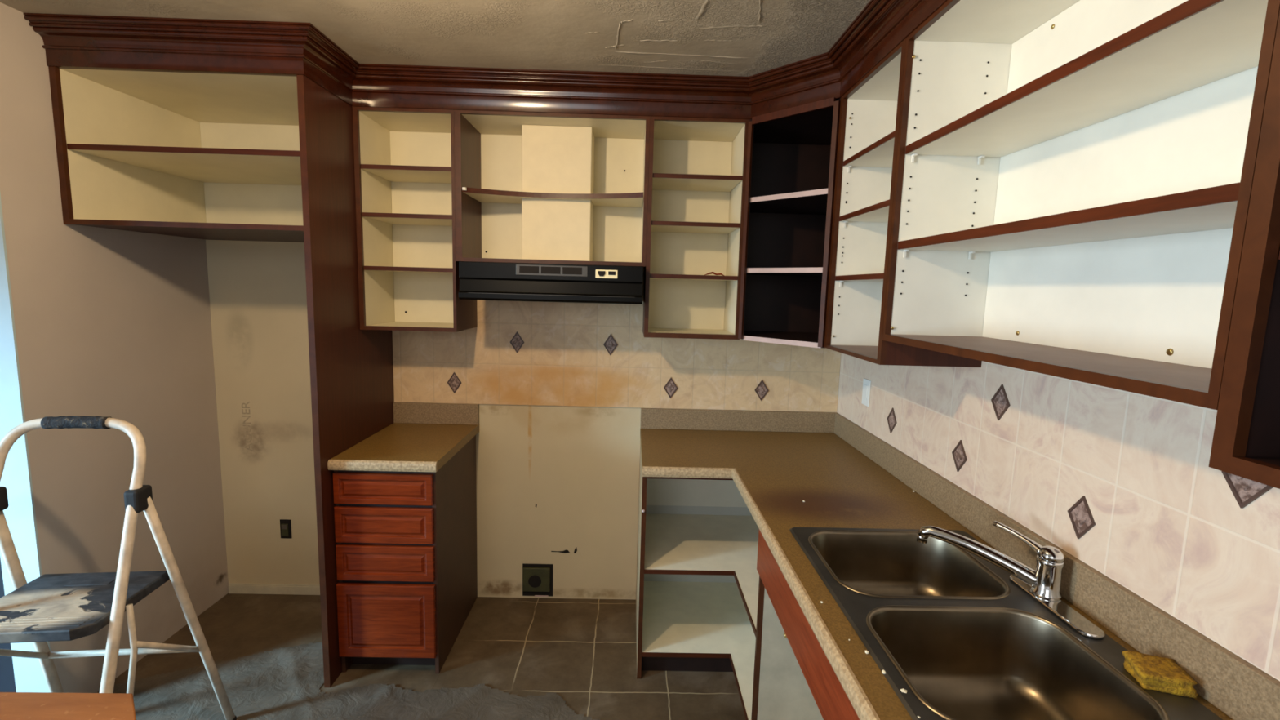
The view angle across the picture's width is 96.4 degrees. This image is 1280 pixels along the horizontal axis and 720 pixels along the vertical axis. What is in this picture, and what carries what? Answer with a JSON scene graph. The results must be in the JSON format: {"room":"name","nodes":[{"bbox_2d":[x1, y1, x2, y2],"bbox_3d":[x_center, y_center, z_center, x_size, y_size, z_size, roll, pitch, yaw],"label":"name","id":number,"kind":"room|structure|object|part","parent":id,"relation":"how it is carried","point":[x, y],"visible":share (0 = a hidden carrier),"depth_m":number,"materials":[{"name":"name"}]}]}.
{"room":"damaged room","nodes":[
{"label":"damaged room","id":0,"kind":"room"},
{"bbox_2d":[0,2,228,693],"bbox_3d":[-2.122,0.031,2.333,0.125,2.440,0.878,1,7,-1],"label":"wall","id":1,"kind":"structure","parent":0,"point":[114,323],"depth_m":2.19,"materials":[{"name":"beige paint"}]},
{"bbox_2d":[0,558,16,692],"bbox_3d":[-2.890,0.059,1.987,1.410,2.430,0.050,1,7,-1],"label":"door","id":2,"kind":"structure","parent":1,"relation":"in","point":[7,683],"depth_m":2.11,"materials":[{"name":"blue paint"}]},
{"bbox_2d":[0,193,50,692],"bbox_3d":[-2.116,0.086,1.893,0.127,2.440,0.008,1,7,-1],"label":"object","id":3,"kind":"structure","parent":1,"relation":"attached to","point":[20,515],"depth_m":1.93,"materials":[{"name":"white"}]},
{"bbox_2d":[96,593,746,719],"bbox_3d":[-1.545,1.531,0.513,5.320,0.050,5.120,1,7,-1],"label":"floor","id":4,"kind":"structure","parent":0,"point":[583,651],"depth_m":2.47,"materials":[{"name":"tile"}]},
{"bbox_2d":[296,75,394,687],"bbox_3d":[-1.209,0.113,2.454,0.023,2.296,0.682,1,7,-1],"label":"panel","id":5,"kind":"object","parent":4,"relation":"on","point":[352,367],"visible":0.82,"depth_m":2.22,"materials":[{"name":"brown wood"}]},
{"bbox_2d":[113,642,599,719],"bbox_3d":[-0.876,1.371,1.670,2.402,0.010,1.846,1,7,-1],"label":"sheet","id":6,"kind":"object","parent":4,"relation":"on","point":[282,683],"visible":0.87,"depth_m":2.20,"materials":[{"name":"grey fabric"}]},
{"bbox_2d":[0,692,136,719],"bbox_3d":[-1.427,1.109,0.956,0.850,0.677,0.700,1,7,-1],"label":"wooden table","id":7,"kind":"object","parent":6,"relation":"on","point":[13,705],"visible":1,"depth_m":1.22,"materials":[{"name":"brown wood"}]},
{"bbox_2d":[0,415,236,719],"bbox_3d":[-1.690,0.767,1.652,0.560,1.173,0.671,1,7,-7],"label":"step ladder","id":8,"kind":"object","parent":6,"relation":"on","point":[50,607],"visible":0.98,"depth_m":1.70,"materials":[{"name":"white metal"}]},
{"bbox_3d":[-1.948,0.850,1.839,0.025,0.931,0.271,-1,8,-21],"label":"leg","id":9,"kind":"part","parent":8,"relation":"part of","materials":[{"name":"white metal"}]},
{"bbox_3d":[-1.680,0.777,1.564,0.532,1.162,0.487,1,7,-7],"label":"frame","id":10,"kind":"part","parent":8,"relation":"part of","materials":[{"name":"white metal"}]},
{"bbox_3d":[-1.483,0.856,1.893,0.025,0.931,0.271,2,7,7],"label":"leg","id":11,"kind":"part","parent":8,"relation":"part of","materials":[{"name":"white metal"}]},
{"bbox_2d":[332,435,477,673],"bbox_3d":[-1.018,0.822,2.580,0.396,0.868,0.614,1,7,-1],"label":"base cabinet","id":12,"kind":"object","parent":4,"relation":"on","point":[406,548],"visible":0.98,"depth_m":2.29,"materials":[{"name":"brown wood"}]},
{"bbox_3d":[-1.209,0.816,2.588,0.015,0.868,0.590,1,7,-1],"label":"panel","id":13,"kind":"part","parent":12,"relation":"part of","materials":[{"name":"brown laminate"}]},
{"bbox_3d":[-1.007,0.506,2.245,0.385,0.126,0.020,1,7,-1],"label":"drawer","id":14,"kind":"part","parent":12,"relation":"part of","materials":[{"name":"brown wood"}]},
{"bbox_3d":[-1.011,0.654,2.263,0.385,0.147,0.020,1,7,-1],"label":"drawer","id":15,"kind":"part","parent":12,"relation":"part of","materials":[{"name":"brown wood"}]},
{"bbox_3d":[-1.015,0.811,2.283,0.385,0.147,0.020,1,7,-1],"label":"drawer","id":16,"kind":"part","parent":12,"relation":"part of","materials":[{"name":"brown wood"}]},
{"bbox_3d":[-1.022,1.053,2.309,0.389,0.311,0.020,1,7,-1],"label":"drawer","id":17,"kind":"part","parent":12,"relation":"part of","materials":[{"name":"brown wood"}]},
{"bbox_2d":[327,402,479,472],"bbox_3d":[-0.996,0.320,2.507,0.413,0.140,0.634,1,7,-1],"label":"countertop","id":18,"kind":"structure","parent":12,"relation":"on","point":[422,437],"depth_m":2.50,"materials":[{"name":"brown laminate"}]},
{"bbox_3d":[-0.828,0.826,2.595,0.015,0.868,0.590,1,7,-1],"label":"panel","id":19,"kind":"part","parent":12,"relation":"part of","materials":[{"name":"brown laminate"}]},
{"bbox_2d":[635,440,759,719],"bbox_3d":[0.487,0.885,2.390,0.980,0.871,1.050,1,7,-1],"label":"base cabinet","id":20,"kind":"object","parent":4,"relation":"on","point":[697,584],"visible":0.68,"depth_m":2.56,"materials":[{"name":"laminate"}]},
{"bbox_3d":[0.002,0.845,2.609,0.016,0.870,0.590,1,7,-1],"label":"panel","id":21,"kind":"part","parent":20,"relation":"part of","materials":[{"name":"laminate"}]},
{"bbox_3d":[0.209,0.463,2.265,0.362,0.016,0.016,1,7,-1],"label":"rail","id":22,"kind":"part","parent":20,"relation":"part of","materials":[{"name":"brown wood"}]},
{"bbox_3d":[0.486,0.566,2.857,0.943,0.348,0.005,1,7,-1],"label":"rail","id":23,"kind":"part","parent":20,"relation":"part of","materials":[{"name":"white laminate"}]},
{"bbox_3d":[0.479,0.812,2.900,0.943,0.848,0.018,1,7,-1],"label":"panel","id":24,"kind":"part","parent":20,"relation":"part of","materials":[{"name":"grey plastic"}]},
{"bbox_3d":[0.478,1.214,2.421,0.943,0.016,1.031,1,7,-1],"label":"panel","id":25,"kind":"part","parent":20,"relation":"part of","materials":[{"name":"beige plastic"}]},
{"bbox_2d":[644,513,759,629],"bbox_3d":[0.487,0.856,2.376,0.943,0.016,1.031,1,7,-1],"label":"shelf","id":26,"kind":"object","parent":20,"relation":"attached to","point":[676,544],"depth_m":2.51,"materials":[{"name":"white wood"}]},
{"bbox_2d":[640,408,1279,719],"bbox_3d":[0.515,0.511,1.311,0.982,0.140,3.099,1,7,-1],"label":"countertop","id":27,"kind":"structure","parent":20,"relation":"on","point":[846,476],"depth_m":1.77,"materials":[{"name":"brown laminate"}]},
{"bbox_2d":[900,688,906,693],"bbox_3d":[0.460,0.577,0.996,0.013,0.007,0.016,1,7,-1],"label":"crumb","id":28,"kind":"object","parent":27,"relation":"on","point":[903,690],"visible":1,"depth_m":0.99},
{"bbox_2d":[789,526,1222,719],"bbox_3d":[0.702,0.632,1.299,0.526,0.180,0.809,1,7,-1],"label":"double sink","id":29,"kind":"object","parent":27,"relation":"in","point":[947,626],"visible":0.86,"depth_m":1.26,"materials":[{"name":"metal"}]},
{"bbox_3d":[0.674,0.607,1.493,0.418,0.180,0.364,1,7,-1],"label":"bowl","id":30,"kind":"part","parent":29,"relation":"part of","materials":[{"name":"silver metal"}]},
{"bbox_3d":[0.679,0.657,1.097,0.418,0.180,0.368,1,7,-1],"label":"bowl","id":31,"kind":"part","parent":29,"relation":"part of","materials":[{"name":"silver metal"}]},
{"bbox_2d":[1121,650,1197,698],"bbox_3d":[0.939,0.568,1.038,0.083,0.030,0.077,4,7,16],"label":"sponge","id":32,"kind":"object","parent":29,"relation":"on","point":[1162,674],"visible":1,"depth_m":1.02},
{"bbox_2d":[916,520,1105,639],"bbox_3d":[0.884,0.475,1.353,0.158,0.134,0.402,-3,8,-32],"label":"faucet","id":33,"kind":"object","parent":27,"relation":"on","point":[1043,584],"visible":1,"depth_m":1.32,"materials":[{"name":"silver metal"}]},
{"bbox_3d":[0.828,0.477,1.404,0.272,0.086,0.039,7,9,39],"label":"spout","id":34,"kind":"part","parent":33,"relation":"part of","materials":[{"name":"silver metal"}]},
{"bbox_3d":[0.904,0.427,1.366,0.029,0.042,0.121,-2,8,-29],"label":"lever","id":35,"kind":"part","parent":33,"relation":"part of","materials":[{"name":"silver metal"}]},
{"bbox_3d":[0.929,0.547,1.287,0.052,0.008,0.256,1,7,-1],"label":"plate","id":36,"kind":"part","parent":33,"relation":"part of","materials":[{"name":"silver metal"}]},
{"bbox_2d":[751,529,859,719],"bbox_3d":[0.683,1.019,1.373,0.618,0.871,1.010,1,7,-1],"label":"base cabinet","id":37,"kind":"object","parent":4,"relation":"on","point":[794,678],"visible":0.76,"depth_m":1.82,"materials":[{"name":"brown wood"}]},
{"bbox_3d":[0.688,0.959,1.861,0.594,0.868,0.016,1,7,-1],"label":"panel","id":38,"kind":"part","parent":37,"relation":"part of","materials":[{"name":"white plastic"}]},
{"bbox_2d":[205,96,644,599],"bbox_3d":[-0.538,0.008,2.856,3.300,2.440,0.120,1,7,-1],"label":"wall","id":39,"kind":"structure","parent":0,"point":[580,465],"depth_m":2.85,"materials":[{"name":"white paint"}]},
{"bbox_2d":[48,66,304,242],"bbox_3d":[-1.618,-0.782,2.336,0.842,0.541,0.681,1,7,-1],"label":"upper cabinet","id":40,"kind":"object","parent":39,"relation":"attached to","point":[193,154],"visible":0.83,"depth_m":2.24,"materials":[{"name":"brown wood"}]},
{"bbox_3d":[-2.028,-0.802,2.336,0.021,0.523,0.665,1,7,-1],"label":"panel","id":41,"kind":"part","parent":40,"relation":"part of","materials":[{"name":"brown wood"}]},
{"bbox_3d":[-1.600,-1.045,2.311,0.820,0.013,0.665,1,7,-1],"label":"panel","id":42,"kind":"part","parent":40,"relation":"part of","materials":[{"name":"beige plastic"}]},
{"bbox_2d":[70,149,301,185],"bbox_3d":[-1.608,-0.780,2.336,0.814,0.018,0.641,1,7,-1],"label":"shelf","id":43,"kind":"object","parent":40,"relation":"attached to","point":[193,166],"depth_m":2.21,"materials":[{"name":"beige wood"}]},
{"bbox_3d":[-1.614,-0.522,2.367,0.820,0.018,0.645,1,7,-1],"label":"panel","id":44,"kind":"part","parent":40,"relation":"part of","materials":[{"name":"brown wood"}]},
{"bbox_3d":[-1.612,-0.817,2.665,0.820,0.526,0.019,1,7,-1],"label":"panel","id":45,"kind":"part","parent":40,"relation":"part of","materials":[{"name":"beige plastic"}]},
{"bbox_2d":[241,401,252,451],"bbox_3d":[-1.935,0.327,2.815,0.039,0.252,0.001,1,7,-1],"label":"faded lettering","id":46,"kind":"object","parent":39,"relation":"attached to","point":[245,406],"visible":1,"depth_m":2.81},
{"bbox_2d":[227,582,319,595],"bbox_3d":[-1.674,1.173,2.920,0.838,0.052,0.012,1,7,-1],"label":"baseboard","id":47,"kind":"structure","parent":39,"relation":"attached to","point":[233,588],"depth_m":2.91,"materials":[{"name":"white paint"}]},
{"bbox_2d":[280,519,292,538],"bbox_3d":[-1.785,0.852,2.877,0.054,0.098,0.012,1,7,-1],"label":"outlet","id":48,"kind":"object","parent":39,"relation":"attached to","point":[285,524],"visible":1,"depth_m":2.88,"materials":[{"name":"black plastic"}]},
{"bbox_2d":[281,524,286,528],"bbox_3d":[-1.786,0.839,2.870,0.026,0.022,0.003,1,7,-1],"label":"socket","id":49,"kind":"object","parent":48,"relation":"attached to","point":[283,526],"depth_m":2.87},
{"bbox_2d":[280,524,288,536],"bbox_3d":[-1.787,0.856,2.877,0.034,0.066,0.006,1,7,-1],"label":"receptacle","id":50,"kind":"object","parent":48,"relation":"attached to","point":[284,527],"depth_m":2.88,"materials":[{"name":"black plastic"}]},
{"bbox_2d":[352,106,477,332],"bbox_3d":[-0.976,-0.596,2.543,0.409,0.908,0.335,1,7,-1],"label":"upper cabinet","id":51,"kind":"object","parent":39,"relation":"attached to","point":[408,268],"visible":0.91,"depth_m":2.61,"materials":[{"name":"brown wood"}]},
{"bbox_3d":[-1.171,-0.601,2.548,0.018,0.908,0.319,1,7,-1],"label":"panel","id":52,"kind":"part","parent":51,"relation":"part of","materials":[{"name":"brown wood"}]},
{"bbox_3d":[-0.961,-1.038,2.496,0.377,0.012,0.319,1,7,-1],"label":"panel","id":53,"kind":"part","parent":51,"relation":"part of","materials":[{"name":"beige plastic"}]},
{"bbox_2d":[363,168,451,183],"bbox_3d":[-0.967,-0.814,2.514,0.375,0.016,0.299,1,7,-1],"label":"shelf","id":54,"kind":"object","parent":51,"relation":"attached to","point":[384,175],"depth_m":2.49,"materials":[{"name":"beige wood"}]},
{"bbox_2d":[363,216,452,226],"bbox_3d":[-0.972,-0.621,2.538,0.375,0.016,0.299,1,7,-1],"label":"shelf","id":55,"kind":"object","parent":51,"relation":"attached to","point":[380,220],"depth_m":2.50,"materials":[{"name":"beige wood"}]},
{"bbox_3d":[-0.985,-0.153,2.597,0.377,0.016,0.299,1,7,-1],"label":"panel","id":56,"kind":"part","parent":51,"relation":"part of","materials":[{"name":"brown wood"}]},
{"bbox_2d":[376,270,453,273],"bbox_3d":[-0.978,-0.403,2.565,0.375,0.016,0.299,1,7,-1],"label":"shelf","id":57,"kind":"object","parent":51,"relation":"attached to","point":[377,271],"depth_m":2.55,"materials":[{"name":"beige wood"}]},
{"bbox_3d":[-0.975,-0.608,2.701,0.377,0.892,0.019,1,7,-1],"label":"panel","id":58,"kind":"part","parent":51,"relation":"part of","materials":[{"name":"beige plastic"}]},
{"bbox_3d":[-0.778,-0.592,2.555,0.012,0.908,0.319,1,7,-1],"label":"panel","id":59,"kind":"part","parent":51,"relation":"part of","materials":[{"name":"brown wood"}]},
{"bbox_2d":[522,563,553,596],"bbox_3d":[-0.524,1.131,2.925,0.155,0.173,0.024,1,7,-1],"label":"outlet box","id":60,"kind":"object","parent":39,"relation":"attached to","point":[537,579],"visible":1,"depth_m":2.92,"materials":[{"name":"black plastic"}]},
{"bbox_2d":[528,575,541,587],"bbox_3d":[-0.537,1.130,2.918,0.066,0.066,0.001,1,7,-1],"label":"socket","id":61,"kind":"object","parent":60,"relation":"attached to","point":[534,581],"depth_m":2.92,"materials":[{"name":"black plastic"}]},
{"bbox_2d":[453,110,649,269],"bbox_3d":[-0.368,-0.728,2.532,0.798,0.610,0.342,1,7,-1],"label":"upper cabinet","id":62,"kind":"object","parent":39,"relation":"attached to","point":[531,188],"visible":0.95,"depth_m":2.52,"materials":[{"name":"brown wood"}]},
{"bbox_3d":[-0.754,-0.739,2.536,0.026,0.610,0.319,1,7,-1],"label":"panel","id":63,"kind":"part","parent":62,"relation":"part of","materials":[{"name":"brown wood"}]},
{"bbox_2d":[458,261,643,304],"bbox_3d":[-0.361,-0.339,2.519,0.740,0.154,0.450,1,7,-1],"label":"range hood","id":64,"kind":"object","parent":62,"relation":"attached to","point":[486,281],"visible":1,"depth_m":2.31,"materials":[{"name":"black metal"}]},
{"bbox_3d":[-0.356,-0.262,2.303,0.670,0.002,0.002,1,7,-1],"label":"lip trim","id":65,"kind":"part","parent":64,"relation":"part of","materials":[{"name":"black metal"}]},
{"bbox_2d":[515,264,587,276],"bbox_3d":[-0.354,-0.359,2.299,0.287,0.042,0.003,1,7,-1],"label":"vent","id":66,"kind":"object","parent":64,"relation":"attached to","point":[522,270],"depth_m":2.30,"materials":[{"name":"grey metal"}]},
{"bbox_2d":[597,271,604,275],"bbox_3d":[-0.154,-0.347,2.298,0.029,0.020,0.004,1,7,-1],"label":"switch","id":67,"kind":"object","parent":64,"relation":"attached to","point":[599,273],"depth_m":2.30,"materials":[{"name":"black plastic"}]},
{"bbox_2d":[595,269,617,278],"bbox_3d":[-0.135,-0.346,2.303,0.089,0.034,0.004,1,7,-1],"label":"switch plate","id":68,"kind":"object","parent":64,"relation":"attached to","point":[599,273],"depth_m":2.30,"materials":[{"name":"beige plastic"}]},
{"bbox_2d":[608,271,615,275],"bbox_3d":[-0.113,-0.349,2.299,0.028,0.014,0.003,1,7,-1],"label":"switch","id":69,"kind":"object","parent":64,"relation":"attached to","point":[610,273],"depth_m":2.30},
{"bbox_2d":[462,191,643,207],"bbox_3d":[-0.363,-0.716,2.529,0.753,0.018,0.311,1,7,-1],"label":"shelf","id":70,"kind":"object","parent":62,"relation":"attached to","point":[483,199],"depth_m":2.50,"materials":[{"name":"beige wood"}]},
{"bbox_3d":[-0.355,-1.023,2.506,0.755,0.012,0.319,1,7,-1],"label":"panel","id":71,"kind":"part","parent":62,"relation":"part of","materials":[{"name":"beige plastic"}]},
{"bbox_3d":[-0.366,-0.741,2.693,0.755,0.592,0.019,1,7,-1],"label":"panel","id":72,"kind":"part","parent":62,"relation":"part of","materials":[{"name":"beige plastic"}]},
{"bbox_3d":[0.022,-0.720,2.550,0.016,0.610,0.319,1,7,-1],"label":"panel","id":73,"kind":"part","parent":62,"relation":"part of","materials":[{"name":"brown wood"}]},
{"bbox_2d":[551,550,569,553],"bbox_3d":[-0.405,0.977,2.918,0.095,0.018,0.002,1,7,-1],"label":"hole","id":74,"kind":"object","parent":39,"relation":"attached to","point":[564,551],"depth_m":2.92,"materials":[{"name":"black"}]},
{"bbox_2d":[391,300,840,412],"bbox_3d":[-0.107,-0.018,2.792,2.184,0.508,0.012,1,7,-1],"label":"tile backsplash","id":75,"kind":"structure","parent":39,"relation":"attached to","point":[517,353],"depth_m":2.80,"materials":[{"name":"beige tile"}]},
{"bbox_2d":[642,115,750,339],"bbox_3d":[0.232,-0.565,2.564,0.411,0.910,0.335,1,7,-1],"label":"upper cabinet","id":76,"kind":"object","parent":39,"relation":"attached to","point":[697,169],"visible":1,"depth_m":2.67,"materials":[{"name":"brown wood"}]},
{"bbox_3d":[0.035,-0.570,2.569,0.016,0.910,0.319,1,7,-1],"label":"panel","id":77,"kind":"part","parent":76,"relation":"part of","materials":[{"name":"brown wood"}]},
{"bbox_3d":[0.230,-0.577,2.722,0.376,0.894,0.019,1,7,-1],"label":"panel","id":78,"kind":"part","parent":76,"relation":"part of","materials":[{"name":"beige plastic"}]},
{"bbox_2d":[649,277,732,280],"bbox_3d":[0.227,-0.373,2.587,0.374,0.016,0.299,1,7,-1],"label":"shelf","id":79,"kind":"object","parent":76,"relation":"attached to","point":[651,278],"depth_m":2.54,"materials":[{"name":"beige wood"}]},
{"bbox_3d":[0.220,-0.123,2.618,0.376,0.020,0.299,1,7,-1],"label":"panel","id":80,"kind":"part","parent":76,"relation":"part of","materials":[{"name":"brown wood"}]},
{"bbox_2d":[650,225,738,234],"bbox_3d":[0.233,-0.591,2.559,0.374,0.016,0.299,1,7,-1],"label":"shelf","id":81,"kind":"object","parent":76,"relation":"attached to","point":[655,229],"depth_m":2.55,"materials":[{"name":"beige wood"}]},
{"bbox_2d":[652,174,741,191],"bbox_3d":[0.238,-0.783,2.535,0.374,0.016,0.299,1,7,-1],"label":"shelf","id":82,"kind":"object","parent":76,"relation":"attached to","point":[660,183],"depth_m":2.49,"materials":[{"name":"beige wood"}]},
{"bbox_3d":[0.244,-1.008,2.517,0.376,0.012,0.319,1,7,-1],"label":"panel","id":83,"kind":"part","parent":76,"relation":"part of","materials":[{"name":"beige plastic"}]},
{"bbox_3d":[0.429,-0.561,2.576,0.017,0.910,0.319,1,7,-1],"label":"panel","id":84,"kind":"part","parent":76,"relation":"part of","materials":[{"name":"brown wood"}]},
{"bbox_2d":[737,97,840,348],"bbox_3d":[0.722,-0.533,2.422,0.582,0.911,0.640,1,7,-1],"label":"upper cabinet","id":85,"kind":"object","parent":39,"relation":"attached to","point":[791,162],"visible":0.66,"depth_m":2.68,"materials":[{"name":"brown laminate"}]},
{"bbox_2d":[23,0,946,119],"bbox_3d":[-0.637,-0.918,0.996,2.750,0.142,2.664,1,7,-1],"label":"crown molding","id":86,"kind":"structure","parent":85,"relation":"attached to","point":[77,41],"depth_m":2.09,"materials":[{"name":"brown wood"}]},
{"bbox_3d":[-1.559,-1.060,1.925,0.932,0.142,0.066,1,7,-1],"label":"moulding","id":87,"kind":"part","parent":86,"relation":"part of","materials":[{"name":"brown wood"}]},
{"bbox_3d":[-1.129,-1.071,2.104,0.066,0.142,0.412,1,7,-1],"label":"moulding","id":88,"kind":"part","parent":86,"relation":"part of","materials":[{"name":"brown wood"}]},
{"bbox_3d":[-0.354,-1.073,2.289,1.622,0.142,0.066,1,7,-1],"label":"moulding","id":89,"kind":"part","parent":86,"relation":"part of","materials":[{"name":"brown wood"}]},
{"bbox_3d":[0.565,-1.033,2.169,0.066,0.142,0.396,-5,10,-42],"label":"moulding","id":90,"kind":"part","parent":86,"relation":"part of","materials":[{"name":"brown wood"}]},
{"bbox_3d":[0.707,-0.866,0.872,0.066,0.142,2.367,1,7,-1],"label":"moulding","id":91,"kind":"part","parent":86,"relation":"part of","materials":[{"name":"brown wood"}]},
{"bbox_3d":[0.446,-0.564,2.568,0.016,0.900,0.334,1,7,-1],"label":"panel","id":92,"kind":"part","parent":85,"relation":"part of","materials":[{"name":"brown laminate"}]},
{"bbox_3d":[0.714,-0.091,2.481,0.537,0.018,0.596,1,7,-1],"label":"panel","id":93,"kind":"part","parent":85,"relation":"part of","materials":[{"name":"brown laminate"}]},
{"bbox_2d":[746,272,822,276],"bbox_3d":[0.722,-0.375,2.446,0.537,0.018,0.596,1,7,-1],"label":"shelf","id":94,"kind":"object","parent":85,"relation":"attached to","point":[748,274],"depth_m":2.57,"materials":[{"name":"brown laminate"}]},
{"bbox_3d":[0.735,-0.539,2.434,0.556,0.900,0.615,1,7,-1],"label":"panel","id":95,"kind":"part","parent":85,"relation":"part of","materials":[{"name":"brown laminate"}]},
{"bbox_2d":[749,194,827,214],"bbox_3d":[0.730,-0.663,2.410,0.537,0.018,0.596,1,7,-1],"label":"shelf","id":96,"kind":"object","parent":85,"relation":"attached to","point":[775,204],"depth_m":2.42,"materials":[{"name":"brown laminate"}]},
{"bbox_3d":[0.582,-0.954,2.198,0.012,0.028,0.361,-5,10,-42],"label":"rail","id":97,"kind":"part","parent":85,"relation":"part of","materials":[{"name":"brown wood"}]},
{"bbox_3d":[0.738,-0.977,2.370,0.537,0.016,0.596,1,7,-1],"label":"panel","id":98,"kind":"part","parent":85,"relation":"part of","materials":[{"name":"brown laminate"}]},
{"bbox_3d":[0.864,-0.497,2.122,0.307,0.900,0.016,1,7,-1],"label":"panel","id":99,"kind":"part","parent":85,"relation":"part of","materials":[{"name":"brown laminate"}]},
{"bbox_2d":[0,0,870,98],"bbox_3d":[-1.478,-0.944,0.202,5.320,0.060,5.120,1,7,-1],"label":"ceiling","id":100,"kind":"structure","parent":0,"point":[522,34],"depth_m":1.87,"materials":[{"name":"paint"}]},
{"bbox_2d":[585,0,763,71],"bbox_3d":[0.116,-1.084,1.910,0.604,0.004,0.600,1,7,-1],"label":"plaster patch","id":101,"kind":"object","parent":100,"relation":"attached to","point":[704,6],"visible":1,"depth_m":1.95,"materials":[{"name":"beige paint"}]},
{"bbox_3d":[1.088,0.368,0.344,0.120,2.440,5.000,1,7,-1],"label":"wall","id":102,"kind":"structure","parent":0,"visible":0},
{"bbox_2d":[823,38,982,367],"bbox_3d":[0.863,-0.462,1.869,0.300,0.906,0.493,1,7,-1],"label":"upper cabinet","id":103,"kind":"object","parent":102,"relation":"attached to","point":[869,115],"visible":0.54,"depth_m":2.06,"materials":[{"name":"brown wood"}]},
{"bbox_3d":[0.850,-0.019,1.924,0.267,0.013,0.446,1,7,-1],"label":"panel","id":104,"kind":"part","parent":103,"relation":"part of","materials":[{"name":"brown wood"}]},
{"bbox_2d":[842,279,883,281],"bbox_3d":[0.859,-0.270,1.892,0.263,0.016,0.444,1,7,-1],"label":"shelf","id":105,"kind":"object","parent":103,"relation":"attached to","point":[843,280],"depth_m":2.00,"materials":[{"name":"white wood"}]},
{"bbox_3d":[0.868,-0.491,2.102,0.284,0.906,0.024,1,7,-1],"label":"panel","id":106,"kind":"part","parent":103,"relation":"part of","materials":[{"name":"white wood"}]},
{"bbox_3d":[0.721,-0.466,1.867,0.016,0.906,0.493,1,7,-1],"label":"frame","id":107,"kind":"part","parent":103,"relation":"part of","materials":[{"name":"brown wood"}]},
{"bbox_2d":[841,205,888,222],"bbox_3d":[0.865,-0.483,1.866,0.263,0.016,0.444,1,7,-1],"label":"shelf","id":108,"kind":"object","parent":103,"relation":"attached to","point":[872,214],"depth_m":1.94,"materials":[{"name":"white wood"}]},
{"bbox_2d":[844,137,894,167],"bbox_3d":[0.870,-0.675,1.842,0.263,0.016,0.444,1,7,-1],"label":"shelf","id":109,"kind":"object","parent":103,"relation":"attached to","point":[880,153],"depth_m":1.92,"materials":[{"name":"white wood"}]},
{"bbox_3d":[0.883,-0.902,1.813,0.284,0.012,0.446,1,7,-1],"label":"panel","id":110,"kind":"part","parent":103,"relation":"part of","materials":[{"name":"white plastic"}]},
{"bbox_3d":[0.874,-0.432,1.636,0.284,0.906,0.022,1,7,-1],"label":"panel","id":111,"kind":"part","parent":103,"relation":"part of","materials":[{"name":"brown wood"}]},
{"bbox_2d":[836,352,1279,680],"bbox_3d":[1.011,0.159,1.224,0.012,0.608,3.200,1,7,-1],"label":"tile backsplash","id":112,"kind":"structure","parent":102,"relation":"attached to","point":[1123,482],"depth_m":1.23,"materials":[{"name":"beige tile"}]},
{"bbox_2d":[861,377,871,406],"bbox_3d":[0.983,0.141,2.489,0.009,0.114,0.072,1,7,-1],"label":"wall outlet","id":113,"kind":"object","parent":112,"relation":"attached to","point":[866,383],"visible":1,"depth_m":2.48,"materials":[{"name":"white plastic"}]},
{"bbox_2d":[882,0,1279,409],"bbox_3d":[0.874,-0.407,1.142,0.300,0.833,0.962,1,7,-1],"label":"upper cabinet","id":114,"kind":"object","parent":102,"relation":"attached to","point":[1073,179],"visible":1,"depth_m":1.22,"materials":[{"name":"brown wood"}]},
{"bbox_3d":[0.875,-0.466,1.612,0.284,0.833,0.014,1,7,-1],"label":"panel","id":115,"kind":"part","parent":114,"relation":"part of","materials":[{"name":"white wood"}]},
{"bbox_3d":[0.893,-0.811,1.090,0.284,0.012,0.933,1,7,-1],"label":"panel","id":116,"kind":"part","parent":114,"relation":"part of","materials":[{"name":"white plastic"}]},
{"bbox_3d":[0.863,-0.003,1.192,0.267,0.019,0.933,1,7,-1],"label":"panel","id":117,"kind":"part","parent":114,"relation":"part of","materials":[{"name":"brown wood"}]},
{"bbox_2d":[900,200,1237,252],"bbox_3d":[0.872,-0.262,1.159,0.263,0.021,0.931,1,7,-1],"label":"shelf","id":118,"kind":"object","parent":114,"relation":"attached to","point":[1133,222],"depth_m":1.06,"materials":[{"name":"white wood"}]},
{"bbox_2d":[907,0,1267,157],"bbox_3d":[0.879,-0.520,1.127,0.263,0.021,0.931,1,7,-1],"label":"shelf","id":119,"kind":"object","parent":114,"relation":"attached to","point":[1195,47],"depth_m":1.02,"materials":[{"name":"white wood"}]},
{"bbox_3d":[1.016,-0.396,1.145,0.016,0.816,0.933,1,7,-1],"label":"panel","id":120,"kind":"part","parent":114,"relation":"part of","materials":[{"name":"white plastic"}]},
{"bbox_2d":[1208,10,1279,488],"bbox_3d":[0.885,-0.269,0.341,0.300,0.906,0.660,1,7,-1],"label":"upper cabinet","id":121,"kind":"object","parent":102,"relation":"attached to","point":[1246,442],"visible":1,"depth_m":0.68,"materials":[{"name":"brown wood"}]},
{"bbox_3d":[0.888,-0.309,0.656,0.284,0.906,0.024,1,7,-1],"label":"panel","id":122,"kind":"part","parent":121,"relation":"part of","materials":[{"name":"brown wood"}]},
{"bbox_3d":[0.873,0.170,0.394,0.267,0.021,0.614,1,7,-1],"label":"panel","id":123,"kind":"part","parent":121,"relation":"part of","materials":[{"name":"brown wood"}]}
]}

